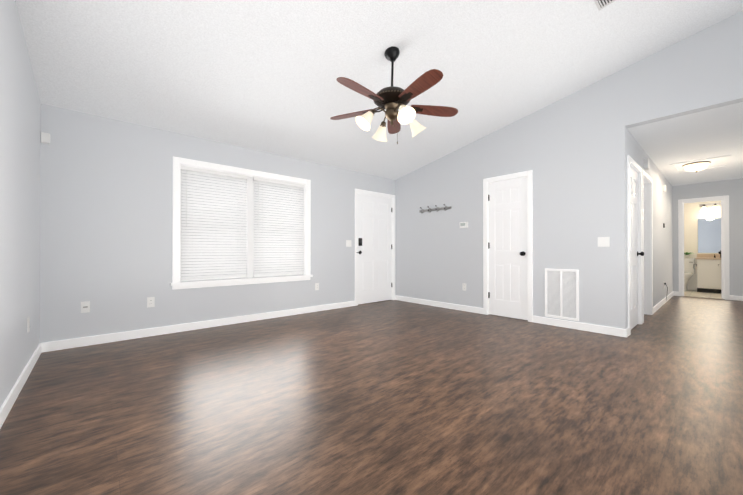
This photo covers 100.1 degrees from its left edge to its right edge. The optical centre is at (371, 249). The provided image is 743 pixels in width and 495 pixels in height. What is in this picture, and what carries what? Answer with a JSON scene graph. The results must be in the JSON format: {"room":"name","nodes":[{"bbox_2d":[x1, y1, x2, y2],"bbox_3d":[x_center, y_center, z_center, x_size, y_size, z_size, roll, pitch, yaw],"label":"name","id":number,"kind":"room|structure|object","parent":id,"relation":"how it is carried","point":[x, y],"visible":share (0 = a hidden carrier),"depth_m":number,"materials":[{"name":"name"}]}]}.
{"room":"empty living room","nodes":[
{"label":"empty living room","id":0,"kind":"room"},
{"bbox_2d":[0,0,40,407],"bbox_3d":[-1.555,-0.688,1.061,0.120,3.342,5.310,0,0,-42],"label":"wall","id":1,"kind":"structure","parent":0,"point":[20,133],"depth_m":2.13,"materials":[{"name":"grey paint"}]},
{"bbox_2d":[0,343,43,428],"bbox_3d":[-1.505,0.937,1.098,0.014,0.092,5.070,0,0,-42],"label":"baseboard","id":2,"kind":"structure","parent":1,"relation":"attached to","point":[9,402],"depth_m":2.11,"materials":[{"name":"white wood"}]},
{"bbox_2d":[27,317,29,332],"bbox_3d":[-2.730,0.599,2.479,0.010,0.115,0.070,0,0,-42],"label":"outlet","id":3,"kind":"object","parent":1,"relation":"attached to","point":[28,324],"visible":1,"depth_m":2.46,"materials":[{"name":"white plastic"}]},
{"bbox_2d":[40,104,394,342],"bbox_3d":[-1.395,-0.201,4.666,5.140,2.400,0.120,0,0,-42],"label":"wall","id":4,"kind":"structure","parent":0,"point":[106,189],"depth_m":3.48,"materials":[{"name":"grey paint"}]},
{"bbox_2d":[41,132,49,143],"bbox_3d":[-3.149,-1.076,3.008,0.062,0.095,0.047,0,0,-42],"label":"detector","id":5,"kind":"object","parent":4,"relation":"attached to","point":[45,137],"visible":1,"depth_m":2.99,"materials":[{"name":"white plastic"}]},
{"bbox_2d":[81,301,89,312],"bbox_3d":[-2.944,0.592,3.202,0.070,0.115,0.018,0,0,-42],"label":"outlet","id":6,"kind":"object","parent":4,"relation":"attached to","point":[85,306],"visible":1,"depth_m":3.20,"materials":[{"name":"white plastic"}]},
{"bbox_2d":[147,297,154,307],"bbox_3d":[-2.532,0.604,3.572,0.070,0.115,0.010,0,0,-42],"label":"electrical outlet","id":7,"kind":"object","parent":4,"relation":"attached to","point":[150,301],"visible":1,"depth_m":3.57,"materials":[{"name":"white plastic"}]},
{"bbox_2d":[44,301,354,351],"bbox_3d":[-1.729,0.951,4.275,3.828,0.092,0.014,0,0,-42],"label":"baseboard","id":8,"kind":"structure","parent":4,"relation":"attached to","point":[113,337],"depth_m":3.73,"materials":[{"name":"white wood"}]},
{"bbox_2d":[170,156,312,289],"bbox_3d":[-1.698,-0.314,4.358,1.908,1.587,0.160,0,0,-42],"label":"window","id":9,"kind":"structure","parent":4,"relation":"in","point":[177,283],"depth_m":4.29,"materials":[{"name":"white wood"}]},
{"bbox_2d":[180,165,247,280],"bbox_3d":[-2.030,-0.320,4.062,0.802,1.407,0.068,0,0,-42],"label":"window blinds","id":10,"kind":"object","parent":9,"relation":"attached to","point":[213,224],"visible":0.9,"depth_m":4.04,"materials":[{"name":"white plastic"}]},
{"bbox_2d":[253,177,304,276],"bbox_3d":[-1.363,-0.317,4.652,0.802,1.407,0.068,0,0,-42],"label":"window blinds","id":11,"kind":"object","parent":9,"relation":"attached to","point":[278,229],"visible":0.9,"depth_m":4.63,"materials":[{"name":"white plastic"}]},
{"bbox_2d":[346,240,350,246],"bbox_3d":[-0.397,-0.108,5.461,0.116,0.115,0.015,0,0,-42],"label":"light switch","id":12,"kind":"object","parent":4,"relation":"attached to","point":[348,243],"visible":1,"depth_m":5.46,"materials":[{"name":"white plastic"}]},
{"bbox_2d":[356,194,391,303],"bbox_3d":[0.068,-0.009,5.886,0.945,2.007,0.092,0,0,-42],"label":"front door","id":13,"kind":"structure","parent":4,"relation":"in","point":[374,252],"depth_m":5.89,"materials":[{"name":"white wood"}]},
{"bbox_2d":[355,189,395,305],"bbox_3d":[0.050,-0.041,5.932,1.028,2.090,0.137,0,0,-42],"label":"door frame","id":14,"kind":"structure","parent":4,"relation":"attached to","point":[366,192],"depth_m":5.80,"materials":[{"name":"white wood"}]},
{"bbox_2d":[0,290,742,494],"bbox_3d":[2.895,1.050,4.890,11.870,0.100,5.460,0,0,-42],"label":"floor","id":15,"kind":"structure","parent":0,"point":[392,397],"depth_m":1.92,"materials":[{"name":"wood"}]},
{"bbox_2d":[684,258,694,290],"bbox_3d":[7.664,0.615,7.697,0.748,0.795,0.440,0,0,-42],"label":"toilet","id":16,"kind":"object","parent":15,"relation":"on","point":[689,271],"visible":0.46,"depth_m":7.68,"materials":[{"name":"white ceramic"}]},
{"bbox_2d":[684,252,695,257],"bbox_3d":[7.900,0.140,7.809,0.366,0.152,0.348,0,0,-42],"label":"potted plant","id":17,"kind":"object","parent":16,"relation":"on","point":[686,255],"visible":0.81,"depth_m":7.79,"materials":[{"name":"green"}]},
{"bbox_2d":[693,250,720,293],"bbox_3d":[8.138,0.513,7.279,0.606,0.994,0.845,0,0,-42],"label":"vanity cabinet","id":18,"kind":"object","parent":15,"relation":"on","point":[708,266],"visible":0.6,"depth_m":7.25,"materials":[{"name":"white wood"}]},
{"bbox_2d":[15,0,742,185],"bbox_3d":[2.193,-1.913,4.383,10.130,1.063,5.310,0,0,-42],"label":"ceiling","id":19,"kind":"structure","parent":0,"point":[261,75],"depth_m":3.00,"materials":[{"name":"white paint"}]},
{"bbox_2d":[330,46,457,143],"bbox_3d":[0.174,-1.409,2.849,1.228,0.870,1.249,0,0,-42],"label":"fan","id":20,"kind":"object","parent":19,"relation":"hanging from","point":[391,100],"visible":1,"depth_m":2.82,"materials":[{"name":"brown wood"}]},
{"bbox_2d":[594,0,615,10],"bbox_3d":[1.900,-2.081,2.535,0.300,0.040,0.150,0,0,-42],"label":"ceiling vent","id":21,"kind":"object","parent":19,"relation":"in","point":[601,4],"visible":1,"depth_m":2.62,"materials":[{"name":"grey metal"}]},
{"bbox_2d":[682,161,710,171],"bbox_3d":[5.311,-1.331,5.090,0.324,0.138,0.324,0,0,-42],"label":"hall ceiling light","id":22,"kind":"object","parent":19,"relation":"attached to","point":[696,166],"visible":1,"depth_m":5.01,"materials":[{"name":"white glass"}]},
{"bbox_2d":[395,11,742,328],"bbox_3d":[2.205,-0.673,4.388,0.120,3.342,5.310,0,0,-42],"label":"wall","id":23,"kind":"structure","parent":0,"point":[570,151],"depth_m":3.93,"materials":[{"name":"grey paint"}]},
{"bbox_2d":[419,204,450,212],"bbox_3d":[1.089,-0.716,5.490,0.094,0.110,0.690,0,0,-42],"label":"hook rail","id":24,"kind":"object","parent":23,"relation":"attached to","point":[445,208],"visible":1,"depth_m":5.50,"materials":[{"name":"grey metal"}]},
{"bbox_2d":[395,295,482,313],"bbox_3d":[1.104,0.956,5.523,0.014,0.092,1.900,0,0,-42],"label":"baseboard","id":25,"kind":"structure","parent":23,"relation":"attached to","point":[401,298],"depth_m":5.37,"materials":[{"name":"white wood"}]},
{"bbox_2d":[460,222,467,227],"bbox_3d":[1.504,-0.400,5.069,0.030,0.096,0.144,0,0,-42],"label":"thermostat","id":26,"kind":"object","parent":23,"relation":"attached to","point":[463,224],"visible":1,"depth_m":5.05,"materials":[{"name":"white plastic"}]},
{"bbox_2d":[488,177,527,319],"bbox_3d":[1.973,-0.015,4.554,0.105,2.007,0.592,0,0,-42],"label":"closet door","id":27,"kind":"structure","parent":23,"relation":"in","point":[508,249],"depth_m":4.55,"materials":[{"name":"white wood"}]},
{"bbox_2d":[483,170,532,321],"bbox_3d":[2.024,-0.047,4.589,0.154,2.090,0.724,0,0,-42],"label":"trim","id":28,"kind":"structure","parent":23,"relation":"attached to","point":[528,174],"depth_m":4.55,"materials":[{"name":"white wood"}]},
{"bbox_2d":[545,268,578,320],"bbox_3d":[2.446,0.571,4.011,0.014,0.640,0.390,0,0,-42],"label":"air vent","id":29,"kind":"object","parent":23,"relation":"in","point":[561,293],"visible":1,"depth_m":4.00,"materials":[{"name":"white metal"}]},
{"bbox_2d":[533,316,628,337],"bbox_3d":[2.556,0.949,3.898,0.034,0.092,1.010,0,0,-42],"label":"baseboard","id":30,"kind":"structure","parent":23,"relation":"attached to","point":[620,332],"depth_m":3.82,"materials":[{"name":"white wood"}]},
{"bbox_2d":[598,237,609,246],"bbox_3d":[2.742,-0.091,3.679,0.015,0.115,0.116,0,0,-42],"label":"light switch","id":31,"kind":"object","parent":23,"relation":"attached to","point":[603,241],"visible":1,"depth_m":3.68,"materials":[{"name":"white plastic"}]},
{"bbox_2d":[627,129,672,306],"bbox_3d":[4.797,-0.199,5.311,4.990,2.400,0.120,0,0,-42],"label":"wall","id":32,"kind":"structure","parent":0,"point":[662,238],"depth_m":5.45,"materials":[{"name":"grey paint"}]},
{"bbox_2d":[627,155,642,334],"bbox_3d":[3.259,-0.050,3.949,0.876,2.090,0.154,0,0,-42],"label":"door frame","id":33,"kind":"structure","parent":32,"relation":"attached to","point":[634,165],"depth_m":4.14,"materials":[{"name":"white wood"}]},
{"bbox_2d":[630,167,643,328],"bbox_3d":[3.295,-0.018,3.898,0.744,2.007,0.105,0,0,-42],"label":"hall door","id":34,"kind":"structure","parent":32,"relation":"in","point":[634,253],"depth_m":3.98,"materials":[{"name":"white wood"}]},
{"bbox_2d":[644,158,649,169],"bbox_3d":[3.900,-1.213,4.413,0.130,0.140,0.047,0,0,-42],"label":"door chime","id":35,"kind":"object","parent":32,"relation":"attached to","point":[646,164],"visible":0.96,"depth_m":4.38,"materials":[{"name":"white plastic"}]},
{"bbox_2d":[642,169,652,322],"bbox_3d":[3.948,-0.047,4.559,0.876,2.090,0.154,0,0,-42],"label":"door frame","id":36,"kind":"structure","parent":32,"relation":"attached to","point":[647,264],"depth_m":4.77,"materials":[{"name":"white wood"}]},
{"bbox_2d":[653,291,675,313],"bbox_3d":[5.479,0.958,5.802,3.071,0.092,0.040,0,0,-42],"label":"baseboard","id":37,"kind":"structure","parent":32,"relation":"attached to","point":[662,302],"depth_m":5.66,"materials":[{"name":"white wood"}]},
{"bbox_2d":[684,201,720,289],"bbox_3d":[8.395,-0.189,7.546,0.120,2.400,2.140,0,0,-42],"label":"wall","id":38,"kind":"structure","parent":0,"point":[693,214],"depth_m":7.81,"materials":[{"name":"beige paint"}]},
{"bbox_2d":[698,218,720,252],"bbox_3d":[8.372,-0.339,7.473,0.013,0.840,0.740,0,0,-42],"label":"bathroom mirror","id":39,"kind":"object","parent":38,"relation":"attached to","point":[709,235],"visible":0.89,"depth_m":7.60,"materials":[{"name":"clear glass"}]},
{"bbox_2d":[699,203,720,211],"bbox_3d":[8.251,-1.026,7.476,0.195,0.195,0.520,0,0,-42],"label":"vanity light","id":40,"kind":"object","parent":38,"relation":"attached to","point":[714,208],"visible":0.69,"depth_m":7.55,"materials":[{"name":"white glass"}]},
{"bbox_2d":[672,178,742,295],"bbox_3d":[6.992,-0.193,6.505,0.120,2.400,1.240,0,0,-42],"label":"wall","id":41,"kind":"structure","parent":0,"point":[733,189],"depth_m":6.22,"materials":[{"name":"grey paint"}]},
{"bbox_2d":[678,195,729,299],"bbox_3d":[6.962,-0.038,6.538,0.154,2.090,0.724,0,0,-42],"label":"door frame","id":42,"kind":"structure","parent":41,"relation":"attached to","point":[726,291],"depth_m":6.37,"materials":[{"name":"white wood"}]},
{"bbox_2d":[718,200,722,297],"bbox_3d":[7.397,-0.007,6.524,0.615,2.007,0.175,0,0,-42],"label":"bathroom door","id":43,"kind":"structure","parent":41,"relation":"in","point":[721,252],"depth_m":6.37,"materials":[{"name":"white wood"}]}
]}

